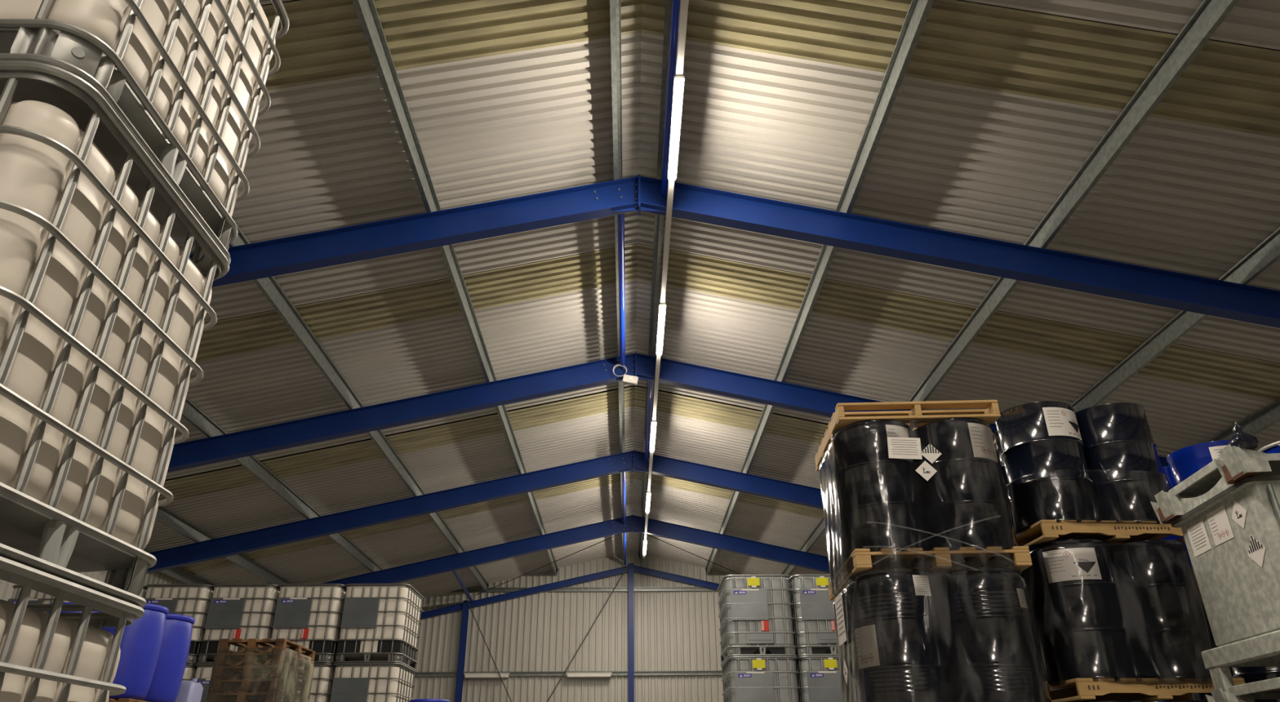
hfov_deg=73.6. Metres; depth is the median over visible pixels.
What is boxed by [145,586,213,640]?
bottle
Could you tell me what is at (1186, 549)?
drum
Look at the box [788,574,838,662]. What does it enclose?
container
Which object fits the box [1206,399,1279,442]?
purlin
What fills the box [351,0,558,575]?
purlin
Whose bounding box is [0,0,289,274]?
container
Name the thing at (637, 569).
rafter
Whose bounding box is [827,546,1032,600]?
wooden pallet
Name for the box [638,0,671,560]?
purlin
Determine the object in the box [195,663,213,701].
container
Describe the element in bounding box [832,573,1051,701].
film
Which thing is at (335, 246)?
roof beam
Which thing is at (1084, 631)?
drum
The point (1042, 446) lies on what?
drum
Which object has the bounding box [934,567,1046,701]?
drum
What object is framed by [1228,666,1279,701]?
drum
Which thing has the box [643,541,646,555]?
diffuser
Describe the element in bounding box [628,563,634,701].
steel post
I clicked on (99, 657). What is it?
bottle
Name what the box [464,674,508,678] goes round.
diffuser
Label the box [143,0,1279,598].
ceiling
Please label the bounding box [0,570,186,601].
wall
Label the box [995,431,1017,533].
drum
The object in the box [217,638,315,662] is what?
wooden pallet
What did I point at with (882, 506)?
drum
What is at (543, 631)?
wall
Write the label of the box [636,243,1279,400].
skylight
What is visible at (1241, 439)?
plastic bag
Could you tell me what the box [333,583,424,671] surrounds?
container
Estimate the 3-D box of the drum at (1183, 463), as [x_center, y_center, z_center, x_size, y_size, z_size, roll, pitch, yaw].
[4.443,1.199,6.480,0.587,0.905,0.587,0,-27,-1]
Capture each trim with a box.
[164,0,617,481]
[613,243,653,390]
[653,0,1279,425]
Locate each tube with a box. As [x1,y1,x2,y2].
[617,213,625,368]
[622,471,626,524]
[622,533,626,564]
[644,381,653,462]
[661,0,679,195]
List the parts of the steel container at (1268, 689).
lid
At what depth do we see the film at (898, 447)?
5.91 m
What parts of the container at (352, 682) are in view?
identification plate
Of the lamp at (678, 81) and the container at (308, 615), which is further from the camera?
the container at (308, 615)
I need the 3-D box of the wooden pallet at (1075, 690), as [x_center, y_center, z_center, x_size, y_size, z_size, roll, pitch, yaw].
[3.337,2.429,6.014,1.130,0.125,1.130,1,-27,-4]
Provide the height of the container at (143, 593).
1.166 m
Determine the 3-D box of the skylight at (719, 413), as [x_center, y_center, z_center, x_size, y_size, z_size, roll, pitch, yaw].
[5.474,2.004,16.857,11.150,2.512,0.998,0,-27,-1]
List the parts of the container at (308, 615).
identification plate, plate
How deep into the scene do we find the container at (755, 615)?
12.71 m
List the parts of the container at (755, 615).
identification plate, plate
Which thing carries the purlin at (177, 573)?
attached to the frame
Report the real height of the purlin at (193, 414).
0.230 m
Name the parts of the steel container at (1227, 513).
corner seat, plate, lid, rail, corner seat, cross rail, rod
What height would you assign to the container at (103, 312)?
1.166 m
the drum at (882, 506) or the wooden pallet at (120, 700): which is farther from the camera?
the wooden pallet at (120, 700)
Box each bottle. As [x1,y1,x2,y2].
[0,599,120,701]
[139,588,146,598]
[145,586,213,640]
[195,666,212,678]
[203,586,279,639]
[271,586,346,640]
[286,666,335,701]
[339,586,421,648]
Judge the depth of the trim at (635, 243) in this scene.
16.98 m
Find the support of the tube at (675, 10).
attached to the frame
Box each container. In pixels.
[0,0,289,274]
[0,60,229,611]
[0,555,144,701]
[8,585,71,612]
[139,585,147,598]
[144,584,214,664]
[182,663,197,680]
[195,583,279,663]
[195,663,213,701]
[269,583,346,664]
[270,662,335,701]
[328,662,416,701]
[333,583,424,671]
[716,574,796,665]
[720,655,799,701]
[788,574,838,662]
[795,655,841,701]
[1150,444,1279,693]
[1204,676,1279,701]
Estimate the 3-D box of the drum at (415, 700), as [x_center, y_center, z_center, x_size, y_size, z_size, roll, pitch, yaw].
[-2.868,5.148,11.475,0.562,0.884,0.562,0,-27,-1]
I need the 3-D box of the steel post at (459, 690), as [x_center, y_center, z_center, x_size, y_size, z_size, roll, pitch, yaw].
[-5.656,11.411,26.376,0.180,7.223,0.180,0,-27,-1]
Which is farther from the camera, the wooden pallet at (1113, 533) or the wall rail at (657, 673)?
the wall rail at (657, 673)
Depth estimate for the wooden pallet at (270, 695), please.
10.45 m
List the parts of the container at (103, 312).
plate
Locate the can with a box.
[174,678,203,701]
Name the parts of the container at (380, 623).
identification plate, plate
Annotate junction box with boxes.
[622,374,638,385]
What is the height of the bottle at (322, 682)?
0.813 m
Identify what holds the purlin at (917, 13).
attached to the frame
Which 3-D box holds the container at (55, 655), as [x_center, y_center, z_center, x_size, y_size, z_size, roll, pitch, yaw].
[-2.017,1.066,1.803,1.227,1.166,1.034,0,-27,-1]
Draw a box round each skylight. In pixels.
[158,386,635,501]
[634,386,833,444]
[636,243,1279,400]
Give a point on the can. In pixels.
(191, 691)
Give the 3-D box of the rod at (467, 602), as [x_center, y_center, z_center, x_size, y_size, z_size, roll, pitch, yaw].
[-3.720,11.327,26.301,3.798,7.095,0.028,0,-27,-1]
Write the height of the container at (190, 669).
1.166 m
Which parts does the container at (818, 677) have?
identification plate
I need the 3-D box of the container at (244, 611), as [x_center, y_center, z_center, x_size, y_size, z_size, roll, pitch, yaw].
[-6.179,4.420,13.585,1.034,1.166,1.228,0,-27,-1]
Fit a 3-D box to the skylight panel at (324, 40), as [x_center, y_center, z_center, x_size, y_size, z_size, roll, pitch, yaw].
[-5.545,-2.460,7.847,11.150,2.512,0.978,0,-27,-1]
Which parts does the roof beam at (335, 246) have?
apex plate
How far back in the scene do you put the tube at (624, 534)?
26.37 m
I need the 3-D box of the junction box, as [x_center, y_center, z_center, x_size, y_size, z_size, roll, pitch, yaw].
[-0.165,0.496,14.727,0.278,0.184,0.116,0,-27,-1]
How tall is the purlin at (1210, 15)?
0.230 m
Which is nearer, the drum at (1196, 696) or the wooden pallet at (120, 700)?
the drum at (1196, 696)
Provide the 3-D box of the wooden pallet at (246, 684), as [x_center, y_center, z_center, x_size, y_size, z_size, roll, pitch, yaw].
[-4.850,4.352,11.015,0.800,0.144,1.200,0,-27,-1]
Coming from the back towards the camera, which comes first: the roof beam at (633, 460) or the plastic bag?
the roof beam at (633, 460)
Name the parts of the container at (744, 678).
identification plate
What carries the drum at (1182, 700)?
on the wooden pallet
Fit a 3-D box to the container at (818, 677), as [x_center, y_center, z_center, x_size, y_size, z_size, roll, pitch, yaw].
[2.825,5.221,12.708,1.034,1.166,1.228,0,-27,-1]
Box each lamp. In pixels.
[642,539,647,555]
[645,491,650,513]
[649,420,657,452]
[655,303,666,355]
[667,75,684,181]
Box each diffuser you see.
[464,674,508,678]
[566,674,611,677]
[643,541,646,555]
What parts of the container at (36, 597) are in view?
identification plate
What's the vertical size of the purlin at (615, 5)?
0.230 m
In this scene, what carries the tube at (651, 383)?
attached to the roof beam at (633, 460)
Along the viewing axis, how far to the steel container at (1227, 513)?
4.66 m
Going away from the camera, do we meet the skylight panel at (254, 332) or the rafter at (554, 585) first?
the skylight panel at (254, 332)
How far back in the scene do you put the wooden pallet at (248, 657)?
10.74 m
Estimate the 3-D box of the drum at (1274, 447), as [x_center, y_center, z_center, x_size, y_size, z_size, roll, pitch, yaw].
[5.110,1.149,6.403,0.601,0.915,0.601,-6,-27,12]
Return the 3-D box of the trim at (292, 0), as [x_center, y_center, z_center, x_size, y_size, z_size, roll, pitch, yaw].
[-5.448,-5.935,1.207,11.150,2.464,61.050,0,-27,-1]
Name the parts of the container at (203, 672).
identification plate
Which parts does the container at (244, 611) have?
plate, identification plate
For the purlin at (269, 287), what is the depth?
13.48 m
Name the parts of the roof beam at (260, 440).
apex plate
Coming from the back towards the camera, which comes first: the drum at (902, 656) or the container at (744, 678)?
the container at (744, 678)
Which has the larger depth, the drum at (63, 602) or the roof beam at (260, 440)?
the roof beam at (260, 440)
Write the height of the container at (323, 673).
1.166 m
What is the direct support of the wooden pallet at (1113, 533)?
on the drum at (1084, 631)
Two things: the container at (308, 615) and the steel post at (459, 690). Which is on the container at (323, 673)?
the container at (308, 615)
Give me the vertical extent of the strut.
0.100 m
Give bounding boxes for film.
[205,649,314,701]
[818,427,1023,598]
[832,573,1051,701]
[1005,472,1171,539]
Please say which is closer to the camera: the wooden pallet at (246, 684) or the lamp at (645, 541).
the wooden pallet at (246, 684)
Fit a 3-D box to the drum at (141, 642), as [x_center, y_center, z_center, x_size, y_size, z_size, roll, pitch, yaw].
[-4.982,2.923,8.310,0.562,0.884,0.562,0,-27,-1]
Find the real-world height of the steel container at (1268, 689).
1.200 m
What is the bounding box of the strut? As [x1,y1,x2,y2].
[452,569,472,601]
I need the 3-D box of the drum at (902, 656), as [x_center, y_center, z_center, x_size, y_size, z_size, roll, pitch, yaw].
[1.711,1.945,5.610,0.586,0.905,0.586,1,-27,-3]
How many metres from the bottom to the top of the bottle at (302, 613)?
0.813 m
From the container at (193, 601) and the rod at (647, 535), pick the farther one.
the rod at (647, 535)
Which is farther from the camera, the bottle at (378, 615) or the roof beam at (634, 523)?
the roof beam at (634, 523)
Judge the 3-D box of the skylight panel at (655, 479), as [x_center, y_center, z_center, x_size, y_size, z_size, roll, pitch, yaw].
[5.411,4.176,21.160,11.150,2.512,0.998,0,-27,-1]
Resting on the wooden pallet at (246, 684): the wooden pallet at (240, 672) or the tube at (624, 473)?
the wooden pallet at (240, 672)
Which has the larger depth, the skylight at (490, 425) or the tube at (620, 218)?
the skylight at (490, 425)
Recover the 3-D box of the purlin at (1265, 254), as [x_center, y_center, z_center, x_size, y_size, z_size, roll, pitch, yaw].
[7.202,-5.407,1.126,0.105,0.230,60.850,0,-27,-1]
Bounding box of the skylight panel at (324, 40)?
[261,0,641,90]
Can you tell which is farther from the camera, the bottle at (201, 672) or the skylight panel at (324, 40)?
the bottle at (201, 672)
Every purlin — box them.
[155,506,290,585]
[160,567,213,590]
[181,397,399,583]
[228,217,488,591]
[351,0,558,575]
[609,0,624,560]
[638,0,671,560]
[705,0,933,575]
[781,0,1239,575]
[1071,226,1279,413]
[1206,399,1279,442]
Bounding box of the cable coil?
[613,364,626,376]
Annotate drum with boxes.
[46,602,101,613]
[102,603,168,700]
[143,613,195,701]
[408,698,449,701]
[820,453,910,577]
[831,419,930,566]
[834,589,862,701]
[848,568,955,701]
[909,562,987,568]
[911,417,1014,565]
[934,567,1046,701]
[994,400,1101,533]
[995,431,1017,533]
[1021,568,1048,684]
[1026,538,1142,684]
[1075,402,1168,523]
[1084,700,1146,701]
[1108,539,1214,679]
[1161,466,1186,547]
[1166,440,1230,486]
[1166,700,1208,701]
[1184,546,1218,648]
[1191,693,1212,700]
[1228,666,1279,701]
[1257,440,1279,453]
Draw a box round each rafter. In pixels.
[420,565,628,619]
[633,564,719,590]
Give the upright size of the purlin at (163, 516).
0.230 m
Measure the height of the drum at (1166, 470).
0.905 m
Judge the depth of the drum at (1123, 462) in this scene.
6.28 m
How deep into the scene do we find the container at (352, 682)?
12.73 m
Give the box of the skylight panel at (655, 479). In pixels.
[633,471,823,519]
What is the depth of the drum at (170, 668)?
8.71 m
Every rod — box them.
[466,601,511,701]
[475,533,620,595]
[546,564,628,701]
[647,534,741,574]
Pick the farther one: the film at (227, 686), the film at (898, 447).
the film at (227, 686)
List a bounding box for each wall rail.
[414,670,722,676]
[447,586,717,592]
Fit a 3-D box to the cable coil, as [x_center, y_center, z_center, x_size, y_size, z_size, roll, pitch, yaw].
[-0.348,0.240,14.908,0.253,0.477,0.086,0,-27,-1]
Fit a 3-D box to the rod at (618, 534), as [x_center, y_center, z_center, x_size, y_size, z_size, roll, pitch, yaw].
[-2.955,6.558,25.997,6.756,0.776,0.022,-24,-35,39]
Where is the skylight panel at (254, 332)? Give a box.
[195,243,637,362]
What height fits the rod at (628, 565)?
8.246 m
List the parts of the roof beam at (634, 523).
apex plate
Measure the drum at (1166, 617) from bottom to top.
0.905 m
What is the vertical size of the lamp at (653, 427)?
0.080 m
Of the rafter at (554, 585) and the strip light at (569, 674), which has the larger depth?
the rafter at (554, 585)
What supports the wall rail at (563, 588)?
attached to the wall at (543, 631)
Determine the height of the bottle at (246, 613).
0.813 m
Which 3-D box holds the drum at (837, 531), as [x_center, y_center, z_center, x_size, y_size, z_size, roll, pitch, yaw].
[1.726,1.271,6.584,0.587,0.905,0.587,0,-27,-1]
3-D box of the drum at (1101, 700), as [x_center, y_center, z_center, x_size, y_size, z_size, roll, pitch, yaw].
[3.077,2.762,5.510,0.587,0.905,0.587,0,-27,-1]
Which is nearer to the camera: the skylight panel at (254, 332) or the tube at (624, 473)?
the skylight panel at (254, 332)
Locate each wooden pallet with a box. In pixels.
[108,697,149,701]
[207,690,306,701]
[211,677,311,698]
[213,664,312,686]
[214,651,313,674]
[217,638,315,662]
[814,400,1000,471]
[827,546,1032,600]
[1015,520,1186,546]
[1048,678,1245,701]
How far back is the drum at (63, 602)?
8.25 m
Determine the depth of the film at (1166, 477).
6.33 m
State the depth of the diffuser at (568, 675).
26.92 m
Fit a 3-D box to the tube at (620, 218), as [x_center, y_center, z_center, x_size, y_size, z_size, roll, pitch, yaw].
[-0.272,-0.836,12.813,0.090,0.090,4.870,0,-27,-1]
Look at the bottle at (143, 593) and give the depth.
13.35 m
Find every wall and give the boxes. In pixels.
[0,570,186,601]
[333,551,734,701]
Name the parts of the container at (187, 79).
plate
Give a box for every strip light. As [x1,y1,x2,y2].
[463,672,509,678]
[565,672,612,677]
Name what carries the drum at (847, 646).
on the wooden pallet
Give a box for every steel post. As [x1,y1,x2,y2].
[454,600,469,701]
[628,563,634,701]
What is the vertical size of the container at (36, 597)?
1.166 m
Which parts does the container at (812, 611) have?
identification plate, plate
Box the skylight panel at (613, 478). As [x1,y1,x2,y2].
[179,471,633,573]
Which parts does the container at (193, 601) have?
identification plate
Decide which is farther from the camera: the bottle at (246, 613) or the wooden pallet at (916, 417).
the bottle at (246, 613)
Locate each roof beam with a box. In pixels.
[146,449,1166,701]
[167,352,1168,472]
[189,174,1279,328]
[321,515,829,590]
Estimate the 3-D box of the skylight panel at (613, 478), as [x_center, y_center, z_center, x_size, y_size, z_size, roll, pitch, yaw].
[-5.738,4.176,20.997,11.150,2.512,0.998,0,-27,-1]
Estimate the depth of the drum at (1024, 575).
6.24 m
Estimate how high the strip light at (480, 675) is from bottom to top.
0.140 m
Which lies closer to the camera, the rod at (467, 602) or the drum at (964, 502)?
the drum at (964, 502)
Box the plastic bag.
[1227,422,1258,450]
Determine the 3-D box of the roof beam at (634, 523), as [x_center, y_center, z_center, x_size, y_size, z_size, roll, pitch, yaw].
[-0.224,8.517,22.270,21.914,8.620,0.200,0,-27,-1]
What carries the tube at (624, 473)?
attached to the roof beam at (634, 523)
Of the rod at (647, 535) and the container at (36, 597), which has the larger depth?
the rod at (647, 535)
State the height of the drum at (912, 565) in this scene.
0.905 m

